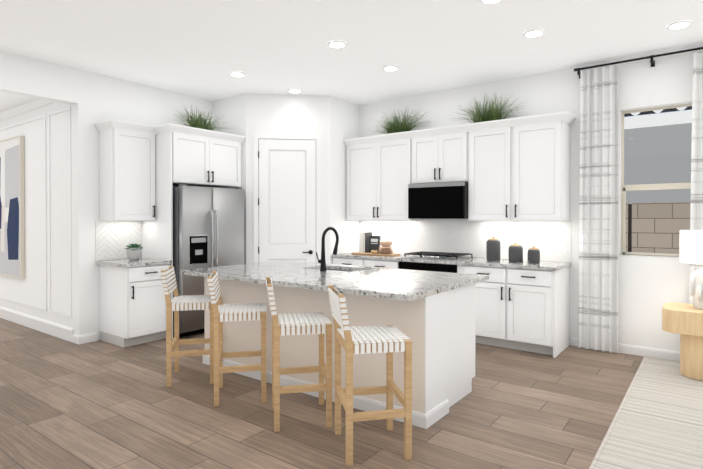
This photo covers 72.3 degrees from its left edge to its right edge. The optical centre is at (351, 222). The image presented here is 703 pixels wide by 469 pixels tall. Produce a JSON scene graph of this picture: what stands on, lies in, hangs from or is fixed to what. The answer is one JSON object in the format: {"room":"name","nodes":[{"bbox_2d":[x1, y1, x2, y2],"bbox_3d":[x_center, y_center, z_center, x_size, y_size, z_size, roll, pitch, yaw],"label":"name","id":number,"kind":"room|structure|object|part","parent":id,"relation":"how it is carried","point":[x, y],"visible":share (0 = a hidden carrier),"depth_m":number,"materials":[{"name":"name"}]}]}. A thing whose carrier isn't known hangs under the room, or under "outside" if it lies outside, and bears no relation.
{"room":"kitchen","nodes":[
{"label":"kitchen","id":0,"kind":"room"},
{"bbox_2d":[0,92,36,111],"bbox_3d":[-7.276,-1.557,4.884,6.030,0.100,6.040,0,1,37],"label":"ceiling","id":1,"kind":"structure","parent":0,"point":[8,100],"depth_m":5.96,"materials":[{"name":"white paint"}]},
{"bbox_2d":[0,98,73,327],"bbox_3d":[-5.456,-0.190,7.197,5.880,3.048,0.175,0,1,37],"label":"wall","id":2,"kind":"structure","parent":0,"point":[44,289],"depth_m":5.99,"materials":[{"name":"white paint"}]},
{"bbox_3d":[-4.754,-0.203,6.595,1.245,1.855,0.049,0,1,37],"label":"canvas art","id":3,"kind":"part","parent":2,"relation":"part of"},
{"bbox_2d":[0,51,212,340],"bbox_3d":[-3.838,-0.166,4.354,0.120,3.048,9.000,0,1,37],"label":"wall","id":4,"kind":"structure","parent":0,"point":[92,98],"depth_m":5.41,"materials":[{"name":"white paint"}]},
{"bbox_2d":[0,306,80,344],"bbox_3d":[-5.428,1.255,7.133,6.014,0.160,0.022,0,1,37],"label":"baseboard","id":5,"kind":"structure","parent":4,"relation":"attached to","point":[61,331],"depth_m":5.92,"materials":[{"name":"white wood"}]},
{"bbox_2d":[95,220,141,260],"bbox_3d":[-2.751,0.202,5.701,0.006,0.461,0.553,0,1,37],"label":"tile backsplash","id":6,"kind":"structure","parent":4,"relation":"attached to","point":[113,239],"depth_m":5.66,"materials":[{"name":"white tile"}]},
{"bbox_2d":[174,105,227,130],"bbox_3d":[-1.986,-1.286,6.172,0.529,0.445,1.017,0,1,37],"label":"plant","id":7,"kind":"object","parent":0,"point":[198,121],"visible":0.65,"depth_m":6.12,"materials":[{"name":"green plant"}]},
{"bbox_2d":[213,94,358,263],"bbox_3d":[-0.918,-0.187,6.896,1.500,3.048,1.430,0,1,37],"label":"wall","id":8,"kind":"structure","parent":0,"point":[294,167],"depth_m":6.43,"materials":[{"name":"white paint"}]},
{"bbox_2d":[0,318,678,468],"bbox_3d":[-2.990,1.413,3.731,14.300,0.100,9.300,0,1,37],"label":"floor","id":9,"kind":"structure","parent":0,"point":[98,404],"depth_m":3.39,"materials":[{"name":"brown wood"}]},
{"bbox_2d":[100,264,169,346],"bbox_3d":[-2.473,0.910,5.526,0.661,0.876,0.508,0,1,37],"label":"base cabinet","id":10,"kind":"object","parent":9,"relation":"on","point":[132,306],"visible":0.85,"depth_m":5.32,"materials":[{"name":"white wood"}]},
{"bbox_2d":[96,258,171,266],"bbox_3d":[-2.493,0.453,5.509,0.645,0.037,0.553,0,1,37],"label":"countertop","id":11,"kind":"structure","parent":10,"relation":"on","point":[132,263],"depth_m":5.40,"materials":[{"name":"white stone"}]},
{"bbox_2d":[124,243,142,259],"bbox_3d":[-2.523,0.336,5.586,0.203,0.194,0.207,0,1,37],"label":"succulent plant","id":12,"kind":"object","parent":11,"relation":"on","point":[133,251],"visible":1,"depth_m":5.53,"materials":[{"name":"green plant"}]},
{"bbox_2d":[94,119,245,338],"bbox_3d":[-2.161,0.104,5.914,0.687,2.481,1.629,0,1,37],"label":"upper cabinet","id":13,"kind":"object","parent":9,"relation":"on","point":[144,169],"visible":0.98,"depth_m":5.62,"materials":[{"name":"white wood"}]},
{"bbox_2d":[160,266,217,386],"bbox_3d":[-1.408,0.876,4.229,0.433,0.965,0.437,0,0,-11],"label":"stool","id":14,"kind":"object","parent":9,"relation":"on","point":[176,303],"visible":0.92,"depth_m":4.05,"materials":[{"name":"brown wood"}]},
{"bbox_2d":[173,184,243,337],"bbox_3d":[-1.934,0.441,6.069,0.814,1.781,0.910,0,1,37],"label":"fridge","id":15,"kind":"object","parent":9,"relation":"on","point":[208,227],"visible":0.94,"depth_m":5.70,"materials":[{"name":"silver metal"}]},
{"bbox_2d":[207,271,266,406],"bbox_3d":[-0.895,0.880,3.809,0.433,0.965,0.437,0,0,-11],"label":"stool","id":16,"kind":"object","parent":9,"relation":"on","point":[222,312],"visible":1,"depth_m":3.63,"materials":[{"name":"brown wood"}]},
{"bbox_2d":[266,277,331,431],"bbox_3d":[-0.379,0.883,3.386,0.433,0.965,0.437,0,0,-11],"label":"stool","id":17,"kind":"object","parent":9,"relation":"on","point":[284,324],"visible":1,"depth_m":3.21,"materials":[{"name":"brown wood"}]},
{"bbox_2d":[203,267,483,428],"bbox_3d":[-0.179,0.920,4.294,2.415,0.876,0.970,0,1,37],"label":"kitchen island","id":18,"kind":"object","parent":9,"relation":"on","point":[430,315],"depth_m":3.61,"materials":[{"name":"beige wood"}]},
{"bbox_2d":[180,260,335,282],"bbox_3d":[-0.886,0.458,4.787,0.770,0.037,1.345,0,1,37],"label":"island countertop","id":19,"kind":"structure","parent":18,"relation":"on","point":[253,268],"depth_m":4.55,"materials":[{"name":"grey stone"}]},
{"bbox_2d":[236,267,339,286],"bbox_3d":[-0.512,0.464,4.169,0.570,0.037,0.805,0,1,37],"label":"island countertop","id":20,"kind":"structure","parent":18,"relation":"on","point":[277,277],"depth_m":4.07,"materials":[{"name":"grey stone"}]},
{"bbox_2d":[315,227,338,271],"bbox_3d":[-0.223,0.240,4.511,0.111,0.404,0.254,0,1,37],"label":"faucet","id":21,"kind":"object","parent":20,"relation":"on","point":[323,262],"depth_m":4.41,"materials":[{"name":"black metal"}]},
{"bbox_2d":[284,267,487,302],"bbox_3d":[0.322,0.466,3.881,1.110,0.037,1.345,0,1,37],"label":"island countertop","id":22,"kind":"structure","parent":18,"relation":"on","point":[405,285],"depth_m":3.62,"materials":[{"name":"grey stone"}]},
{"bbox_2d":[333,257,399,268],"bbox_3d":[0.345,0.902,6.455,1.045,0.876,0.626,0,1,37],"label":"base cabinet","id":23,"kind":"object","parent":9,"relation":"on","point":[336,260],"depth_m":6.17,"materials":[{"name":"white wood"}]},
{"bbox_2d":[331,252,571,270],"bbox_3d":[1.074,0.450,5.893,2.882,0.037,0.645,0,1,37],"label":"countertop","id":24,"kind":"structure","parent":23,"relation":"on","point":[541,265],"depth_m":5.40,"materials":[{"name":"white stone"}]},
{"bbox_2d":[351,231,399,255],"bbox_3d":[0.325,0.274,6.457,0.640,0.304,0.295,0,1,40],"label":"cutting board","id":25,"kind":"object","parent":24,"relation":"on","point":[370,244],"visible":1,"depth_m":6.49,"materials":[{"name":"brown wood"}]},
{"bbox_2d":[401,251,473,260],"bbox_3d":[1.052,0.404,5.886,0.738,0.054,0.540,0,1,37],"label":"cooktop","id":26,"kind":"object","parent":24,"relation":"in","point":[446,256],"visible":1,"depth_m":5.77,"materials":[{"name":"silver metal"}]},
{"bbox_2d":[486,237,500,260],"bbox_3d":[1.627,0.297,5.510,0.156,0.273,0.156,0,1,37],"label":"canister","id":27,"kind":"object","parent":24,"relation":"on","point":[493,248],"visible":1,"depth_m":5.45,"materials":[{"name":"grey ceramic"}]},
{"bbox_2d":[508,243,522,261],"bbox_3d":[1.831,0.329,5.357,0.156,0.213,0.156,0,1,37],"label":"canister","id":28,"kind":"object","parent":24,"relation":"on","point":[515,252],"visible":1,"depth_m":5.29,"materials":[{"name":"grey ceramic"}]},
{"bbox_2d":[527,246,539,262],"bbox_3d":[1.986,0.344,5.240,0.128,0.183,0.128,0,1,37],"label":"canister","id":29,"kind":"object","parent":24,"relation":"on","point":[533,254],"visible":1,"depth_m":5.19,"materials":[{"name":"grey ceramic"}]},
{"bbox_2d":[328,285,411,465],"bbox_3d":[0.100,0.887,2.953,0.433,0.965,0.437,0,0,-11],"label":"stool","id":30,"kind":"object","parent":9,"relation":"on","point":[388,340],"visible":1,"depth_m":2.78,"materials":[{"name":"brown wood"}]},
{"bbox_2d":[399,261,456,272],"bbox_3d":[1.048,0.897,5.886,0.758,0.856,0.692,0,1,37],"label":"oven","id":31,"kind":"object","parent":9,"relation":"on","point":[450,268],"visible":0.04,"depth_m":5.63,"materials":[{"name":"black metal"}]},
{"bbox_2d":[457,265,569,357],"bbox_3d":[1.795,0.911,5.368,1.053,0.876,0.626,0,1,37],"label":"base cabinet","id":32,"kind":"object","parent":9,"relation":"on","point":[528,310],"depth_m":5.05,"materials":[{"name":"white wood"}]},
{"bbox_2d":[589,357,702,468],"bbox_3d":[2.702,1.369,2.165,2.815,0.013,4.525,0,1,37],"label":"rug","id":33,"kind":"object","parent":9,"relation":"on","point":[657,422],"visible":1,"depth_m":3.23,"materials":[{"name":"beige fabric"}]},
{"bbox_2d":[662,302,702,380],"bbox_3d":[3.270,1.051,4.083,1.050,0.591,0.480,0,1,37],"label":"side table","id":34,"kind":"object","parent":33,"relation":"on","point":[684,321],"visible":1,"depth_m":4.14,"materials":[{"name":"brown wood"}]},
{"bbox_2d":[679,230,702,309],"bbox_3d":[3.098,0.385,4.206,0.380,0.736,0.380,0,1,37],"label":"table lamp","id":35,"kind":"object","parent":34,"relation":"on","point":[691,247],"visible":1,"depth_m":4.16,"materials":[{"name":"ceramic"},{"name":"fabric"}]},
{"bbox_2d":[0,0,702,104],"bbox_3d":[-0.578,-1.720,1.896,8.270,0.100,9.300,0,1,37],"label":"ceiling","id":36,"kind":"structure","parent":0,"point":[202,49],"depth_m":4.44,"materials":[{"name":"white paint"}]},
{"bbox_2d":[229,71,244,76],"bbox_3d":[-1.300,-1.692,5.476,0.176,0.013,0.176,0,1,37],"label":"recessed light","id":37,"kind":"object","parent":36,"relation":"in","point":[237,74],"visible":0.98,"depth_m":5.47,"materials":[{"name":"white"}]},
{"bbox_2d":[288,89,301,92],"bbox_3d":[-0.731,-1.698,6.199,0.176,0.013,0.176,0,1,37],"label":"recessed light","id":38,"kind":"object","parent":36,"relation":"in","point":[294,90],"visible":0.98,"depth_m":6.20,"materials":[{"name":"white plastic"}]},
{"bbox_2d":[328,40,345,47],"bbox_3d":[-0.138,-1.684,4.542,0.176,0.013,0.176,0,1,37],"label":"recessed light","id":39,"kind":"object","parent":36,"relation":"in","point":[336,44],"visible":0.92,"depth_m":4.53,"materials":[{"name":"white plastic"}]},
{"bbox_2d":[383,65,398,70],"bbox_3d":[0.430,-1.690,5.265,0.176,0.013,0.176,0,1,37],"label":"recessed light","id":40,"kind":"object","parent":36,"relation":"in","point":[390,68],"visible":0.9,"depth_m":5.25,"materials":[{"name":"white plastic"}]},
{"bbox_2d":[480,0,501,3],"bbox_3d":[1.048,-1.676,3.589,0.176,0.013,0.176,0,1,37],"label":"recessed light","id":41,"kind":"object","parent":36,"relation":"in","point":[489,1],"visible":0.94,"depth_m":3.63,"materials":[{"name":"white plastic"}]},
{"bbox_2d":[524,29,544,37],"bbox_3d":[1.622,-1.682,4.271,0.176,0.013,0.176,0,1,37],"label":"recessed light","id":42,"kind":"object","parent":36,"relation":"in","point":[532,33],"visible":0.96,"depth_m":4.26,"materials":[{"name":"white"}]},
{"bbox_2d":[667,20,691,29],"bbox_3d":[2.790,-1.681,4.095,0.176,0.013,0.176,0,1,37],"label":"recessed light","id":43,"kind":"object","parent":36,"relation":"in","point":[679,25],"visible":0.9,"depth_m":4.08,"materials":[{"name":"white plastic"}]},
{"bbox_2d":[371,107,433,133],"bbox_3d":[0.590,-1.307,6.357,1.200,0.444,0.429,0,1,37],"label":"plant","id":44,"kind":"object","parent":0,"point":[395,126],"visible":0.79,"depth_m":6.33,"materials":[{"name":"green plant"}]},
{"bbox_2d":[452,94,527,122],"bbox_3d":[1.579,-1.300,5.617,1.024,0.442,0.426,0,1,37],"label":"plant","id":45,"kind":"object","parent":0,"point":[488,114],"visible":0.79,"depth_m":5.60,"materials":[{"name":"green plant"}]},
{"bbox_2d":[359,45,702,351],"bbox_3d":[2.167,-0.176,5.569,8.270,3.048,0.150,0,1,37],"label":"wall","id":46,"kind":"structure","parent":0,"point":[648,288],"depth_m":5.02,"materials":[{"name":"white paint"}]},
{"bbox_2d":[343,111,575,220],"bbox_3d":[1.168,-0.592,5.978,2.920,1.129,0.383,0,1,37],"label":"upper cabinet","id":47,"kind":"object","parent":46,"relation":"attached to","point":[514,169],"visible":0.98,"depth_m":5.59,"materials":[{"name":"white wood"}]},
{"bbox_2d":[408,181,467,218],"bbox_3d":[1.128,-0.269,5.982,0.752,0.437,0.426,0,1,37],"label":"over-the-range microwave","id":48,"kind":"object","parent":47,"relation":"attached to","point":[444,200],"visible":0.94,"depth_m":5.80,"materials":[{"name":"black"}]},
{"bbox_2d":[359,219,571,261],"bbox_3d":[1.267,0.189,6.150,2.885,0.479,0.006,0,1,37],"label":"tile backsplash","id":49,"kind":"structure","parent":46,"relation":"attached to","point":[551,240],"depth_m":5.98,"materials":[{"name":"white tile"}]},
{"bbox_2d":[572,337,679,361],"bbox_3d":[3.865,1.312,4.206,3.605,0.095,0.014,0,1,37],"label":"baseboard","id":50,"kind":"structure","parent":46,"relation":"attached to","point":[622,348],"depth_m":4.86,"materials":[{"name":"white wood"}]},
{"bbox_2d":[574,47,702,78],"bbox_3d":[3.087,-1.608,4.700,1.670,0.091,0.114,0,1,37],"label":"curtain rod","id":51,"kind":"object","parent":46,"relation":"attached to","point":[651,57],"visible":0.96,"depth_m":4.81,"materials":[{"name":"black metal"}]},
{"bbox_2d":[578,65,617,352],"bbox_3d":[2.587,-0.138,5.037,0.385,2.950,0.065,0,1,37],"label":"curtain","id":52,"kind":"object","parent":51,"relation":"hanging from","point":[598,262],"visible":1,"depth_m":5.04,"materials":[{"name":"fabric"}]},
{"bbox_2d":[689,51,702,303],"bbox_3d":[3.417,-0.133,4.410,0.528,2.950,0.070,0,1,37],"label":"curtain","id":53,"kind":"object","parent":51,"relation":"hanging from","point":[696,213],"visible":0.46,"depth_m":4.53,"materials":[{"name":"fabric"}]},
{"bbox_2d":[619,103,691,258],"bbox_3d":[3.215,-0.411,4.780,0.950,1.530,0.141,0,1,37],"label":"window","id":54,"kind":"structure","parent":46,"relation":"in","point":[646,187],"depth_m":4.99,"materials":[{"name":"beige plastic"}]},
{"label":"outside","id":55,"kind":"structure","parent":0,"visible":0},
{"bbox_2d":[628,109,691,116],"bbox_3d":[9.111,-2.702,11.496,16.000,10.000,0.001,0,1,37],"label":"sky","id":56,"kind":"structure","parent":55,"point":[658,113],"depth_m":12.39,"materials":[{"name":"white"}]},
{"bbox_3d":[6.456,1.398,7.991,12.000,0.100,8.850,0,1,37],"label":"ground","id":57,"kind":"structure","parent":55,"visible":0},
{"bbox_2d":[624,106,691,203],"bbox_3d":[6.261,-0.495,7.715,10.000,3.850,0.500,0,1,37],"label":"house","id":58,"kind":"structure","parent":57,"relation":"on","point":[646,152],"depth_m":8.39,"materials":[{"name":"paint"}]},
{"bbox_2d":[626,202,690,253],"bbox_3d":[4.971,0.582,6.004,10.000,1.725,0.200,0,1,37],"label":"fence","id":59,"kind":"object","parent":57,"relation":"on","point":[654,230],"depth_m":6.51,"materials":[{"name":"beige brick"}]}
]}

